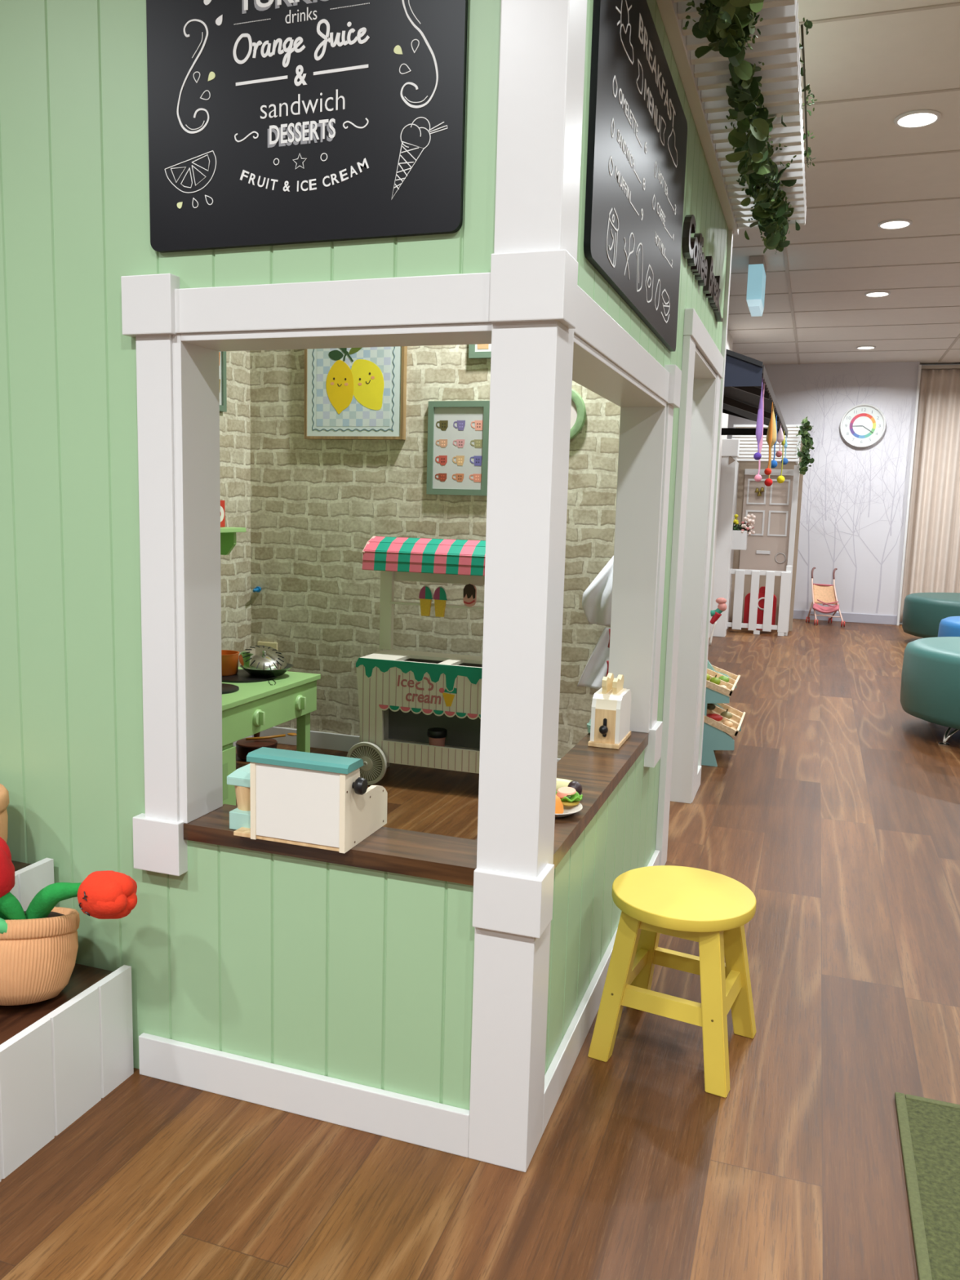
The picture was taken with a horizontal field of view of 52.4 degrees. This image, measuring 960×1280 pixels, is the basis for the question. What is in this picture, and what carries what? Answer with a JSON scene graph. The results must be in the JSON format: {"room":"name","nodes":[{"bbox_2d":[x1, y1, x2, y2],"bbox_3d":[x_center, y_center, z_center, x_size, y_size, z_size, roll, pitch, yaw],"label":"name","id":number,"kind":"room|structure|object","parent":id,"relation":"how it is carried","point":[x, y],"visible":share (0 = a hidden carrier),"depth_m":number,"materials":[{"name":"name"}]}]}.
{"room":"children's room","nodes":[
{"label":"children's room","id":0,"kind":"room"},
{"bbox_2d":[219,351,251,666],"bbox_3d":[-1.570,-0.541,3.611,0.090,2.405,2.495,4,8,19],"label":"wall","id":1,"kind":"structure","parent":0,"point":[234,424],"depth_m":4.65,"materials":[{"name":"brick"}]},
{"bbox_2d":[218,351,226,412],"bbox_3d":[-1.216,-1.237,4.329,0.021,0.412,0.288,4,8,19],"label":"picture","id":2,"kind":"object","parent":1,"relation":"attached to","point":[222,355],"visible":0.16,"depth_m":4.45,"materials":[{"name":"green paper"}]},
{"bbox_2d":[218,351,221,404],"bbox_3d":[-1.221,-1.237,4.331,0.011,0.360,0.236,4,8,19],"label":"print","id":3,"kind":"object","parent":2,"relation":"attached to","point":[220,353],"depth_m":4.44,"materials":[{"name":"grey paper"}]},
{"bbox_2d":[0,0,501,1110],"bbox_3d":[-0.970,-0.556,2.018,2.240,2.900,0.099,4,8,19],"label":"wall","id":4,"kind":"structure","parent":0,"point":[356,975],"depth_m":1.91,"materials":[{"name":"green paint"}]},
{"bbox_2d":[138,1032,469,1157],"bbox_3d":[-0.365,0.893,1.931,0.733,0.086,0.016,4,8,19],"label":"baseboard","id":5,"kind":"structure","parent":4,"relation":"attached to","point":[393,1115],"depth_m":1.91,"materials":[{"name":"white paint"}]},
{"bbox_2d":[120,272,492,875],"bbox_3d":[-0.318,-0.091,1.844,0.726,1.150,0.142,4,8,19],"label":"window","id":6,"kind":"structure","parent":4,"relation":"in","point":[180,335],"depth_m":1.86,"materials":[{"name":"white paint"}]},
{"bbox_2d":[146,0,467,253],"bbox_3d":[-0.308,-1.119,1.657,0.611,0.850,0.012,4,8,19],"label":"menu board","id":7,"kind":"object","parent":4,"relation":"attached to","point":[272,122],"visible":1,"depth_m":1.68,"materials":[{"name":"black wood"}]},
{"bbox_2d":[468,0,586,1172],"bbox_3d":[0.093,-0.475,1.644,0.125,2.900,0.128,4,8,19],"label":"corner post","id":8,"kind":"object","parent":4,"relation":"attached to","point":[534,264],"depth_m":1.65,"materials":[{"name":"white paint"}]},
{"bbox_2d":[249,344,620,758],"bbox_3d":[-0.159,-0.622,4.489,2.185,2.405,0.090,4,8,19],"label":"wall","id":9,"kind":"structure","parent":0,"point":[316,504],"depth_m":4.58,"materials":[{"name":"brick"}]},
{"bbox_2d":[257,641,277,649],"bbox_3d":[-1.052,0.061,4.831,0.110,0.101,0.012,4,8,19],"label":"power socket","id":10,"kind":"object","parent":9,"relation":"attached to","point":[274,645],"visible":0.17,"depth_m":4.82,"materials":[{"name":"beige plastic"}]},
{"bbox_2d":[304,346,407,439],"bbox_3d":[-0.576,-1.233,4.490,0.505,0.608,0.033,4,8,19],"label":"picture","id":11,"kind":"object","parent":9,"relation":"attached to","point":[351,393],"visible":0.78,"depth_m":4.49,"materials":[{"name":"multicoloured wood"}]},
{"bbox_2d":[316,346,391,426],"bbox_3d":[-0.583,-1.207,4.481,0.375,0.443,0.001,4,8,19],"label":"print","id":12,"kind":"object","parent":11,"relation":"attached to","point":[353,384],"depth_m":4.48},
{"bbox_2d":[233,726,560,762],"bbox_3d":[-0.570,0.686,3.420,2.095,0.082,2.495,4,8,19],"label":"baseboard","id":13,"kind":"structure","parent":9,"relation":"attached to","point":[319,740],"depth_m":4.78,"materials":[{"name":"white paint"}]},
{"bbox_2d":[426,400,489,495],"bbox_3d":[-0.098,-0.860,4.377,0.290,0.414,0.021,4,8,19],"label":"picture","id":14,"kind":"object","parent":9,"relation":"attached to","point":[457,452],"visible":1,"depth_m":4.38,"materials":[{"name":"grey paper"}]},
{"bbox_2d":[435,455,447,465],"bbox_3d":[-0.175,-0.812,4.409,0.057,0.044,0.001,4,8,19],"label":"print","id":15,"kind":"object","parent":14,"relation":"attached to","point":[439,460],"depth_m":4.41},
{"bbox_2d":[435,420,448,430],"bbox_3d":[-0.171,-0.965,4.388,0.057,0.044,0.001,4,8,19],"label":"print","id":16,"kind":"object","parent":14,"relation":"attached to","point":[440,424],"depth_m":4.39},
{"bbox_2d":[452,455,464,465],"bbox_3d":[-0.097,-0.806,4.383,0.057,0.044,0.001,4,8,19],"label":"print","id":17,"kind":"object","parent":14,"relation":"attached to","point":[456,460],"depth_m":4.38},
{"bbox_2d":[453,439,465,447],"bbox_3d":[-0.095,-0.881,4.372,0.057,0.036,0.001,4,8,19],"label":"print","id":18,"kind":"object","parent":14,"relation":"attached to","point":[456,442],"depth_m":4.37},
{"bbox_2d":[453,420,465,430],"bbox_3d":[-0.093,-0.960,4.362,0.057,0.044,0.001,4,8,19],"label":"print","id":19,"kind":"object","parent":14,"relation":"attached to","point":[457,424],"depth_m":4.36},
{"bbox_2d":[469,473,481,482],"bbox_3d":[-0.020,-0.725,4.366,0.058,0.036,0.001,4,8,19],"label":"print","id":20,"kind":"object","parent":14,"relation":"attached to","point":[473,477],"depth_m":4.37},
{"bbox_2d":[470,455,482,466],"bbox_3d":[-0.018,-0.800,4.356,0.058,0.044,0.001,4,8,19],"label":"print","id":21,"kind":"object","parent":14,"relation":"attached to","point":[475,460],"depth_m":4.36},
{"bbox_2d":[470,439,482,448],"bbox_3d":[-0.016,-0.875,4.346,0.058,0.036,0.001,4,8,19],"label":"print","id":22,"kind":"object","parent":14,"relation":"attached to","point":[474,443],"depth_m":4.35},
{"bbox_2d":[471,420,483,430],"bbox_3d":[-0.014,-0.954,4.335,0.058,0.044,0.001,4,8,19],"label":"print","id":23,"kind":"object","parent":14,"relation":"attached to","point":[475,424],"depth_m":4.33},
{"bbox_2d":[468,343,491,359],"bbox_3d":[0.095,-1.439,4.237,0.288,0.414,0.021,4,8,19],"label":"picture","id":24,"kind":"object","parent":9,"relation":"attached to","point":[483,350],"visible":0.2,"depth_m":4.29,"materials":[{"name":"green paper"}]},
{"bbox_2d":[475,343,491,351],"bbox_3d":[0.096,-1.440,4.241,0.236,0.362,0.011,4,8,19],"label":"print","id":25,"kind":"object","parent":24,"relation":"attached to","point":[483,347],"depth_m":4.28,"materials":[{"name":"grey paper"}]},
{"bbox_2d":[569,388,586,439],"bbox_3d":[0.336,-0.973,4.210,0.248,0.248,0.026,4,8,19],"label":"wall clock","id":26,"kind":"object","parent":9,"relation":"attached to","point":[578,411],"visible":0.28,"depth_m":4.17,"materials":[{"name":"green plastic"}]},
{"bbox_3d":[0.584,-0.386,4.188,0.024,0.060,0.046,4,8,19],"label":"wall hook","id":27,"kind":"object","parent":9,"relation":"attached to","visible":0},
{"bbox_2d":[577,555,613,689],"bbox_3d":[0.567,-0.079,4.157,0.308,0.602,0.105,4,8,19],"label":"apron","id":28,"kind":"object","parent":27,"relation":"hanging from","point":[597,597],"visible":0.4,"depth_m":4.18,"materials":[{"name":"white fabric"}]},
{"bbox_2d":[0,618,959,1279],"bbox_3d":[1.036,0.646,4.523,8.400,0.050,15.050,4,8,19],"label":"floor","id":29,"kind":"structure","parent":0,"point":[836,805],"depth_m":1.93,"materials":[{"name":"wood"}]},
{"bbox_2d":[0,857,133,1182],"bbox_3d":[-1.279,0.742,1.544,0.742,0.441,1.267,4,8,19],"label":"bench","id":30,"kind":"object","parent":29,"relation":"on","point":[60,1055],"visible":0.78,"depth_m":1.86,"materials":[{"name":"white paint"}]},
{"bbox_2d":[0,783,9,842],"bbox_3d":[-1.058,0.395,1.972,0.198,0.180,0.198,4,8,19],"label":"flower pot","id":31,"kind":"object","parent":30,"relation":"on","point":[4,794],"visible":0.88,"depth_m":1.98,"materials":[{"name":"ceramic"}]},
{"bbox_2d":[0,836,137,1005],"bbox_3d":[-0.830,0.537,1.915,0.334,0.351,0.216,1,8,-6],"label":"flower pot","id":32,"kind":"object","parent":30,"relation":"on","point":[39,944],"visible":1,"depth_m":1.84,"materials":[{"name":"orange"}]},
{"bbox_2d":[235,732,277,760],"bbox_3d":[-1.049,0.490,4.583,0.192,0.125,0.192,4,8,19],"label":"saucepan","id":33,"kind":"object","parent":29,"relation":"on","point":[243,747],"visible":0.52,"depth_m":4.53,"materials":[{"name":"wood"}]},
{"bbox_2d":[245,733,296,740],"bbox_3d":[-0.974,0.451,4.563,0.235,0.027,0.039,0,8,-12],"label":"spoon","id":34,"kind":"object","parent":33,"relation":"on","point":[288,734],"visible":0.91,"depth_m":4.54,"materials":[{"name":"orange wood"}]},
{"bbox_2d":[220,526,320,805],"bbox_3d":[-1.124,0.100,3.914,0.610,1.078,0.970,4,8,19],"label":"play kitchen","id":35,"kind":"object","parent":29,"relation":"on","point":[251,705],"visible":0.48,"depth_m":3.96,"materials":[{"name":"green paint"}]},
{"bbox_2d":[220,500,225,527],"bbox_3d":[-1.169,-0.553,4.262,0.072,0.117,0.090,4,8,19],"label":"toy box","id":36,"kind":"object","parent":35,"relation":"on","point":[222,502],"visible":0.23,"depth_m":4.28,"materials":[{"name":"cardboard"}]},
{"bbox_2d":[221,649,239,675],"bbox_3d":[-1.102,0.099,4.167,0.146,0.092,0.146,4,8,19],"label":"pot","id":37,"kind":"object","parent":35,"relation":"on","point":[229,659],"visible":0.6,"depth_m":4.12,"materials":[{"name":"orange ceramic"}]},
{"bbox_2d":[220,526,245,533],"bbox_3d":[-1.296,-0.438,3.905,0.215,0.020,0.970,4,8,19],"label":"shelf","id":38,"kind":"object","parent":35,"relation":"attached to","point":[223,530],"depth_m":4.24,"materials":[{"name":"green paint"}]},
{"bbox_2d":[240,662,293,676],"bbox_3d":[-0.915,0.097,4.188,0.223,0.100,0.223,2,8,4],"label":"frying pan","id":39,"kind":"object","parent":35,"relation":"on","point":[275,673],"visible":0.52,"depth_m":4.12,"materials":[{"name":"metal"}]},
{"bbox_2d":[239,644,286,670],"bbox_3d":[-0.935,0.084,4.204,0.189,0.107,0.194,4,8,19],"label":"colander","id":40,"kind":"object","parent":39,"relation":"in","point":[259,657],"visible":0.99,"depth_m":4.17,"materials":[{"name":"silver metal"}]},
{"bbox_2d":[222,666,320,711],"bbox_3d":[-1.133,0.197,3.940,0.590,0.022,0.950,4,8,19],"label":"countertop","id":41,"kind":"structure","parent":35,"relation":"on","point":[247,692],"depth_m":3.96,"materials":[{"name":"green paint"}]},
{"bbox_2d":[346,536,485,785],"bbox_3d":[-0.150,0.101,4.184,0.797,1.056,0.349,4,8,19],"label":"cart","id":42,"kind":"object","parent":29,"relation":"on","point":[403,694],"visible":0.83,"depth_m":4.17,"materials":[{"name":"multicoloured paint"}]},
{"bbox_2d":[355,657,482,691],"bbox_3d":[-0.198,0.153,4.061,0.707,0.108,0.003,4,8,19],"label":"print","id":43,"kind":"object","parent":42,"relation":"attached to","point":[371,673],"depth_m":4.09},
{"bbox_2d":[415,676,433,690],"bbox_3d":[-0.232,0.182,4.077,0.083,0.057,0.002,4,8,19],"label":"print","id":44,"kind":"object","parent":42,"relation":"on","point":[422,683],"depth_m":4.08},
{"bbox_2d":[418,585,432,616],"bbox_3d":[-0.239,-0.174,4.298,0.064,0.135,0.015,4,8,19],"label":"cone","id":45,"kind":"object","parent":42,"relation":"on","point":[425,596],"visible":1,"depth_m":4.29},
{"bbox_2d":[426,727,447,746],"bbox_3d":[-0.188,0.440,4.256,0.088,0.103,0.088,4,8,19],"label":"tub","id":46,"kind":"object","parent":42,"relation":"on","point":[437,735],"visible":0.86,"depth_m":4.22,"materials":[{"name":"black paint"}]},
{"bbox_2d":[428,737,445,746],"bbox_3d":[-0.188,0.455,4.258,0.074,0.073,0.074,4,8,19],"label":"cup","id":47,"kind":"object","parent":46,"relation":"on","point":[437,741],"depth_m":4.22,"materials":[{"name":"plastic"}]},
{"bbox_2d":[433,586,447,617],"bbox_3d":[-0.174,-0.169,4.276,0.064,0.135,0.015,4,8,19],"label":"cone","id":48,"kind":"object","parent":42,"relation":"on","point":[440,597],"visible":1,"depth_m":4.27,"materials":[{"name":"wood"}]},
{"bbox_2d":[439,687,457,706],"bbox_3d":[-0.134,0.236,4.050,0.078,0.083,0.001,4,8,19],"label":"print","id":49,"kind":"object","parent":42,"relation":"on","point":[447,695],"depth_m":4.05},
{"bbox_2d":[462,583,476,606],"bbox_3d":[-0.044,-0.195,4.227,0.056,0.100,0.014,4,8,19],"label":"ice","id":50,"kind":"object","parent":42,"relation":"in","point":[469,598],"visible":1,"depth_m":4.22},
{"bbox_2d":[587,865,756,1097],"bbox_3d":[0.447,0.739,2.194,0.314,0.366,0.314,6,9,27],"label":"stool","id":51,"kind":"object","parent":29,"relation":"on","point":[709,908],"visible":1,"depth_m":2.13,"materials":[{"name":"yellow paint"}]},
{"bbox_2d":[709,597,726,644],"bbox_3d":[2.170,-0.169,8.903,0.143,0.441,0.078,4,8,19],"label":"trolley","id":52,"kind":"object","parent":29,"relation":"on","point":[716,614],"visible":1,"depth_m":8.87,"materials":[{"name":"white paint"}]},
{"bbox_2d":[701,660,741,766],"bbox_3d":[1.028,0.268,4.891,0.538,0.600,0.446,4,8,19],"label":"stand","id":53,"kind":"object","parent":29,"relation":"on","point":[713,739],"visible":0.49,"depth_m":4.65,"materials":[{"name":"wood"}]},
{"bbox_2d":[706,664,740,697],"bbox_3d":[1.144,0.176,4.839,0.258,0.117,0.455,4,8,19],"label":"tray","id":54,"kind":"object","parent":53,"relation":"on","point":[731,685],"visible":0.51,"depth_m":4.75,"materials":[{"name":"brown wood"}]},
{"bbox_2d":[703,703,745,737],"bbox_3d":[1.166,0.357,4.854,0.275,0.136,0.455,4,8,19],"label":"tray","id":55,"kind":"object","parent":53,"relation":"on","point":[737,717],"visible":0.53,"depth_m":4.77,"materials":[{"name":"brown wood"}]},
{"bbox_2d":[743,586,777,630],"bbox_3d":[2.864,-0.327,9.971,0.310,0.440,0.108,4,8,19],"label":"wagon","id":56,"kind":"object","parent":29,"relation":"on","point":[762,590],"visible":0.47,"depth_m":9.93,"materials":[{"name":"red plastic"}]},
{"bbox_2d":[726,424,803,635],"bbox_3d":[2.874,-1.127,9.918,0.700,2.100,0.590,4,8,19],"label":"playhouse","id":57,"kind":"object","parent":29,"relation":"on","point":[769,560],"visible":0.74,"depth_m":10.04,"materials":[{"name":"white paint"}]},
{"bbox_2d":[731,514,755,550],"bbox_3d":[2.647,-1.094,9.858,0.257,0.363,0.157,4,8,19],"label":"flower box","id":58,"kind":"object","parent":57,"relation":"attached to","point":[740,532],"visible":0.94,"depth_m":9.81,"materials":[{"name":"white paint"}]},
{"bbox_2d":[795,416,814,475],"bbox_3d":[3.129,-1.877,9.418,0.176,0.567,0.159,-2,9,-25],"label":"ivy garland","id":59,"kind":"object","parent":57,"relation":"hanging from","point":[806,441],"visible":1,"depth_m":9.40,"materials":[{"name":"green plant"}]},
{"bbox_2d":[805,567,844,626],"bbox_3d":[3.878,-0.486,10.900,0.410,0.620,0.397,4,8,19],"label":"pushchair","id":60,"kind":"object","parent":29,"relation":"on","point":[824,594],"visible":1,"depth_m":10.90,"materials":[{"name":"fabric"}]},
{"bbox_2d":[894,1092,959,1279],"bbox_3d":[1.193,1.111,0.934,1.345,0.012,1.908,4,8,19],"label":"rug","id":61,"kind":"object","parent":29,"relation":"on","point":[929,1129],"visible":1,"depth_m":1.78,"materials":[{"name":"green carpet"}]},
{"bbox_2d":[900,636,959,745],"bbox_3d":[2.958,0.292,5.437,1.128,0.508,1.128,4,8,19],"label":"ottoman","id":62,"kind":"object","parent":29,"relation":"on","point":[930,689],"visible":1,"depth_m":5.27,"materials":[{"name":"teal leather"}]},
{"bbox_2d":[902,592,959,638],"bbox_3d":[4.765,-0.173,9.335,1.328,0.474,1.328,4,8,19],"label":"ottoman","id":63,"kind":"object","parent":29,"relation":"on","point":[923,613],"visible":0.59,"depth_m":9.12,"materials":[{"name":"teal leather"}]},
{"bbox_2d":[937,616,959,636],"bbox_3d":[4.090,0.053,7.732,0.848,0.424,0.848,4,8,19],"label":"ottoman","id":64,"kind":"object","parent":29,"relation":"on","point":[948,626],"visible":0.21,"depth_m":7.68,"materials":[{"name":"blue leather"}]},
{"bbox_2d":[544,0,728,1075],"bbox_3d":[0.511,-0.392,2.947,0.099,2.405,2.680,4,8,19],"label":"wall","id":65,"kind":"structure","parent":0,"point":[620,837],"depth_m":2.44,"materials":[{"name":"green paint"}]},
{"bbox_2d":[183,731,648,885],"bbox_3d":[-0.049,0.334,2.389,0.726,0.032,1.208,4,8,19],"label":"countertop","id":66,"kind":"structure","parent":65,"relation":"on","point":[598,771],"depth_m":1.90,"materials":[{"name":"brown wood"}]},
{"bbox_2d":[226,746,387,853],"bbox_3d":[-0.338,0.290,1.912,0.302,0.166,0.191,4,8,19],"label":"cash register","id":67,"kind":"object","parent":66,"relation":"on","point":[284,796],"visible":1,"depth_m":1.82,"materials":[{"name":"white wood"}]},
{"bbox_2d":[555,803,582,817],"bbox_3d":[0.157,0.358,2.073,0.121,0.016,0.121,4,8,19],"label":"plate","id":68,"kind":"object","parent":66,"relation":"on","point":[568,811],"visible":0.3,"depth_m":2.06,"materials":[{"name":"ceramic"}]},
{"bbox_2d":[555,795,564,817],"bbox_3d":[0.151,0.344,2.046,0.050,0.042,0.050,4,8,19],"label":"bun","id":69,"kind":"object","parent":68,"relation":"on","point":[558,804],"visible":0.27,"depth_m":2.03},
{"bbox_2d":[555,777,582,795],"bbox_3d":[0.197,0.332,2.184,0.066,0.038,0.046,4,8,19],"label":"roll","id":70,"kind":"object","parent":68,"relation":"on","point":[560,783],"visible":0.48,"depth_m":2.17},
{"bbox_2d":[555,786,582,806],"bbox_3d":[0.188,0.336,2.088,0.063,0.029,0.054,4,8,19],"label":"sandwich","id":71,"kind":"object","parent":68,"relation":"on","point":[569,796],"visible":0.88,"depth_m":2.08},
{"bbox_2d":[587,688,631,749],"bbox_3d":[0.363,0.213,2.716,0.085,0.140,0.206,4,8,19],"label":"toaster","id":72,"kind":"object","parent":66,"relation":"on","point":[610,727],"visible":0.99,"depth_m":2.65,"materials":[{"name":"white wood"}]},
{"bbox_2d":[601,672,613,693],"bbox_3d":[0.355,0.169,2.727,0.012,0.145,0.107,4,8,19],"label":"toast","id":73,"kind":"object","parent":72,"relation":"in","point":[606,684],"visible":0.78,"depth_m":2.69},
{"bbox_2d":[612,674,623,693],"bbox_3d":[0.384,0.173,2.730,0.012,0.145,0.107,4,8,19],"label":"toast","id":74,"kind":"object","parent":72,"relation":"in","point":[617,685],"visible":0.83,"depth_m":2.69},
{"bbox_2d":[542,765,701,1134],"bbox_3d":[0.545,0.757,3.112,0.022,0.086,2.627,4,8,19],"label":"baseboard","id":75,"kind":"structure","parent":65,"relation":"attached to","point":[556,1077],"depth_m":2.14,"materials":[{"name":"white paint"}]},
{"bbox_2d":[572,284,681,767],"bbox_3d":[0.299,-0.141,2.350,0.144,1.154,1.251,4,8,19],"label":"window","id":76,"kind":"structure","parent":65,"relation":"in","point":[608,362],"depth_m":2.77,"materials":[{"name":"white paint"}]},
{"bbox_2d":[583,0,687,351],"bbox_3d":[0.385,-1.070,2.248,0.014,0.620,1.123,4,8,19],"label":"menu board","id":77,"kind":"object","parent":65,"relation":"attached to","point":[637,135],"visible":1,"depth_m":2.08,"materials":[{"name":"black wood"}]},
{"bbox_2d":[655,308,724,865],"bbox_3d":[0.733,-0.184,3.620,0.137,1.822,1.013,4,8,19],"label":"door frame","id":78,"kind":"structure","parent":65,"relation":"in","point":[702,362],"depth_m":3.87,"materials":[{"name":"white paint"}]},
{"bbox_2d":[682,214,722,321],"bbox_3d":[0.781,-1.264,3.367,0.020,0.138,1.091,4,8,19],"label":"shop sign","id":79,"kind":"object","parent":65,"relation":"attached to","point":[701,268],"visible":1,"depth_m":3.15,"materials":[{"name":"plastic"}]},
{"bbox_2d":[697,229,733,765],"bbox_3d":[0.963,-0.544,4.226,0.115,2.385,0.050,4,8,19],"label":"trim","id":80,"kind":"structure","parent":65,"relation":"attached to","point":[730,241],"depth_m":4.17,"materials":[{"name":"white paint"}]},
{"bbox_2d":[656,0,806,235],"bbox_3d":[0.771,-1.584,2.828,0.301,0.092,2.630,4,8,19],"label":"awning","id":81,"kind":"object","parent":65,"relation":"attached to","point":[704,79],"visible":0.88,"depth_m":2.76,"materials":[{"name":"white paint"}]},
{"bbox_2d":[682,0,764,80],"bbox_3d":[0.537,-1.411,2.140,0.169,0.201,0.431,4,8,14],"label":"ivy garland","id":82,"kind":"object","parent":81,"relation":"hanging from","point":[727,24],"visible":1,"depth_m":2.18,"materials":[{"name":"green plant"}]},
{"bbox_2d":[724,61,799,254],"bbox_3d":[0.961,-1.581,3.288,0.215,0.223,1.625,4,8,19],"label":"ivy garland","id":83,"kind":"object","parent":81,"relation":"hanging from","point":[771,212],"visible":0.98,"depth_m":3.14,"materials":[{"name":"green plant"}]},
{"bbox_2d":[799,17,817,168],"bbox_3d":[1.004,-1.645,3.035,0.083,0.087,1.085,4,8,19],"label":"ivy garland","id":84,"kind":"object","parent":81,"relation":"hanging from","point":[808,24],"visible":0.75,"depth_m":2.92,"materials":[{"name":"green plant"}]},
{"bbox_2d":[708,328,733,638],"bbox_3d":[1.511,-1.199,7.215,0.080,2.900,5.550,4,8,19],"label":"wall","id":85,"kind":"structure","parent":0,"point":[730,340],"depth_m":9.36,"materials":[{"name":"paint"}]},
{"bbox_2d":[711,439,739,636],"bbox_3d":[2.337,-0.984,9.504,0.250,1.900,0.170,4,8,19],"label":"post","id":86,"kind":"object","parent":85,"relation":"attached to","point":[730,447],"depth_m":9.42,"materials":[{"name":"white paint"}]},
{"bbox_2d":[720,349,787,437],"bbox_3d":[1.806,-1.710,6.894,0.601,0.337,4.080,4,8,19],"label":"awning","id":87,"kind":"object","parent":85,"relation":"attached to","point":[744,375],"visible":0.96,"depth_m":6.45,"materials":[{"name":"black fabric"}]},
{"bbox_2d":[753,377,763,460],"bbox_3d":[1.458,-1.150,5.081,0.040,0.420,0.040,4,8,19],"label":"cone","id":88,"kind":"object","parent":87,"relation":"hanging from","point":[757,455],"visible":1,"depth_m":5.08,"materials":[{"name":"fabric"}]},
{"bbox_2d":[754,382,764,481],"bbox_3d":[1.525,-1.124,5.295,0.040,0.525,0.040,4,8,19],"label":"cone","id":89,"kind":"object","parent":87,"relation":"hanging from","point":[757,477],"visible":0.68,"depth_m":5.30,"materials":[{"name":"fabric"}]},
{"bbox_2d":[764,402,773,475],"bbox_3d":[1.804,-1.257,6.067,0.044,0.457,0.044,4,8,19],"label":"cone","id":90,"kind":"object","parent":87,"relation":"hanging from","point":[767,471],"visible":1,"depth_m":6.06,"materials":[{"name":"fabric"}]},
{"bbox_2d":[764,404,776,486],"bbox_3d":[1.870,-1.255,6.268,0.064,0.531,0.052,4,8,19],"label":"cone","id":91,"kind":"object","parent":87,"relation":"hanging from","point":[768,482],"visible":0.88,"depth_m":6.25,"materials":[{"name":"fabric"}]},
{"bbox_2d":[768,413,777,468],"bbox_3d":[2.032,-1.382,6.718,0.056,0.393,0.056,4,8,19],"label":"cone","id":92,"kind":"object","parent":87,"relation":"hanging from","point":[774,464],"visible":0.68,"depth_m":6.72,"materials":[{"name":"fabric"}]},
{"bbox_2d":[775,422,783,457],"bbox_3d":[2.294,-1.539,7.460,0.050,0.279,0.051,-3,9,-30],"label":"cone","id":93,"kind":"object","parent":87,"relation":"hanging from","point":[780,435],"visible":0.98,"depth_m":7.45,"materials":[{"name":"fabric"}]},
{"bbox_2d":[777,431,785,483],"bbox_3d":[2.505,-1.528,8.081,0.064,0.457,0.064,4,8,19],"label":"hanging ornament","id":94,"kind":"object","parent":87,"relation":"hanging from","point":[780,479],"visible":0.85,"depth_m":8.08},
{"bbox_2d":[727,361,919,615],"bbox_3d":[2.187,-1.816,11.859,5.545,2.900,0.251,4,8,19],"label":"wall","id":95,"kind":"structure","parent":0,"point":[854,504],"depth_m":11.05,"materials":[{"name":"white paint"}]},
{"bbox_2d":[792,609,897,625],"bbox_3d":[2.105,-0.416,11.925,5.545,0.105,0.015,4,8,19],"label":"baseboard","id":96,"kind":"structure","parent":95,"relation":"attached to","point":[797,614],"depth_m":11.18,"materials":[{"name":"grey paint"}]},
{"bbox_2d":[789,371,914,613],"bbox_3d":[3.996,-1.673,11.116,1.603,2.680,0.001,4,8,19],"label":"print","id":97,"kind":"object","parent":95,"relation":"attached to","point":[854,504],"depth_m":11.04},
{"bbox_2d":[840,404,885,448],"bbox_3d":[4.277,-2.394,10.902,0.482,0.482,0.045,4,8,19],"label":"wall clock","id":98,"kind":"object","parent":95,"relation":"attached to","point":[863,425],"visible":1,"depth_m":10.90,"materials":[{"name":"plastic"}]},
{"bbox_2d":[896,364,921,625],"bbox_3d":[4.803,-1.598,10.952,0.024,2.860,0.300,4,8,19],"label":"trim","id":99,"kind":"structure","parent":95,"relation":"attached to","point":[919,366],"depth_m":10.81,"materials":[{"name":"white paint"}]},
{"bbox_2d":[727,0,959,364],"bbox_3d":[1.142,-2.287,4.193,8.400,0.065,15.200,4,8,19],"label":"ceiling","id":100,"kind":"structure","parent":0,"point":[868,64],"depth_m":5.41,"materials":[{"name":"tile"}]},
{"bbox_2d":[746,255,766,316],"bbox_3d":[1.888,-2.412,6.664,0.095,0.324,0.350,4,8,19],"label":"box","id":101,"kind":"object","parent":100,"relation":"hanging from","point":[757,272],"visible":1,"depth_m":6.51,"materials":[{"name":"plastic"}]},
{"bbox_2d":[864,290,890,297],"bbox_3d":[3.045,-2.650,7.474,0.188,0.010,0.188,4,8,19],"label":"recessed light","id":102,"kind":"object","parent":100,"relation":"in","point":[877,293],"visible":1,"depth_m":7.46,"materials":[{"name":"white paint"}]},
{"bbox_2d":[877,218,912,229],"bbox_3d":[2.418,-2.422,5.684,0.188,0.010,0.188,4,8,19],"label":"recessed light","id":103,"kind":"object","parent":100,"relation":"in","point":[894,224],"visible":1,"depth_m":5.67,"materials":[{"name":"white paint"}]},
{"bbox_2d":[880,221,909,228],"bbox_3d":[2.418,-2.421,5.684,0.154,0.004,0.154,4,8,19],"label":"diffuser","id":104,"kind":"object","parent":103,"relation":"attached to","point":[884,224],"depth_m":5.68,"materials":[{"name":"plastic"}]},
{"bbox_2d":[893,109,941,128],"bbox_3d":[1.874,-2.232,4.180,0.188,0.010,0.188,4,8,19],"label":"recessed light","id":105,"kind":"object","parent":100,"relation":"in","point":[917,118],"visible":1,"depth_m":4.17,"materials":[{"name":"white paint"}]},
{"bbox_2d":[897,113,937,126],"bbox_3d":[1.874,-2.231,4.181,0.154,0.004,0.154,4,8,19],"label":"diffuser","id":106,"kind":"object","parent":105,"relation":"attached to","point":[904,119],"depth_m":4.18,"materials":[{"name":"plastic"}]},
{"bbox_2d":[899,364,959,622],"bbox_3d":[5.689,-1.556,10.676,1.844,2.840,0.099,4,8,19],"label":"curtain","id":107,"kind":"object","parent":100,"relation":"hanging from","point":[932,550],"visible":0.85,"depth_m":10.87,"materials":[{"name":"fabric"}]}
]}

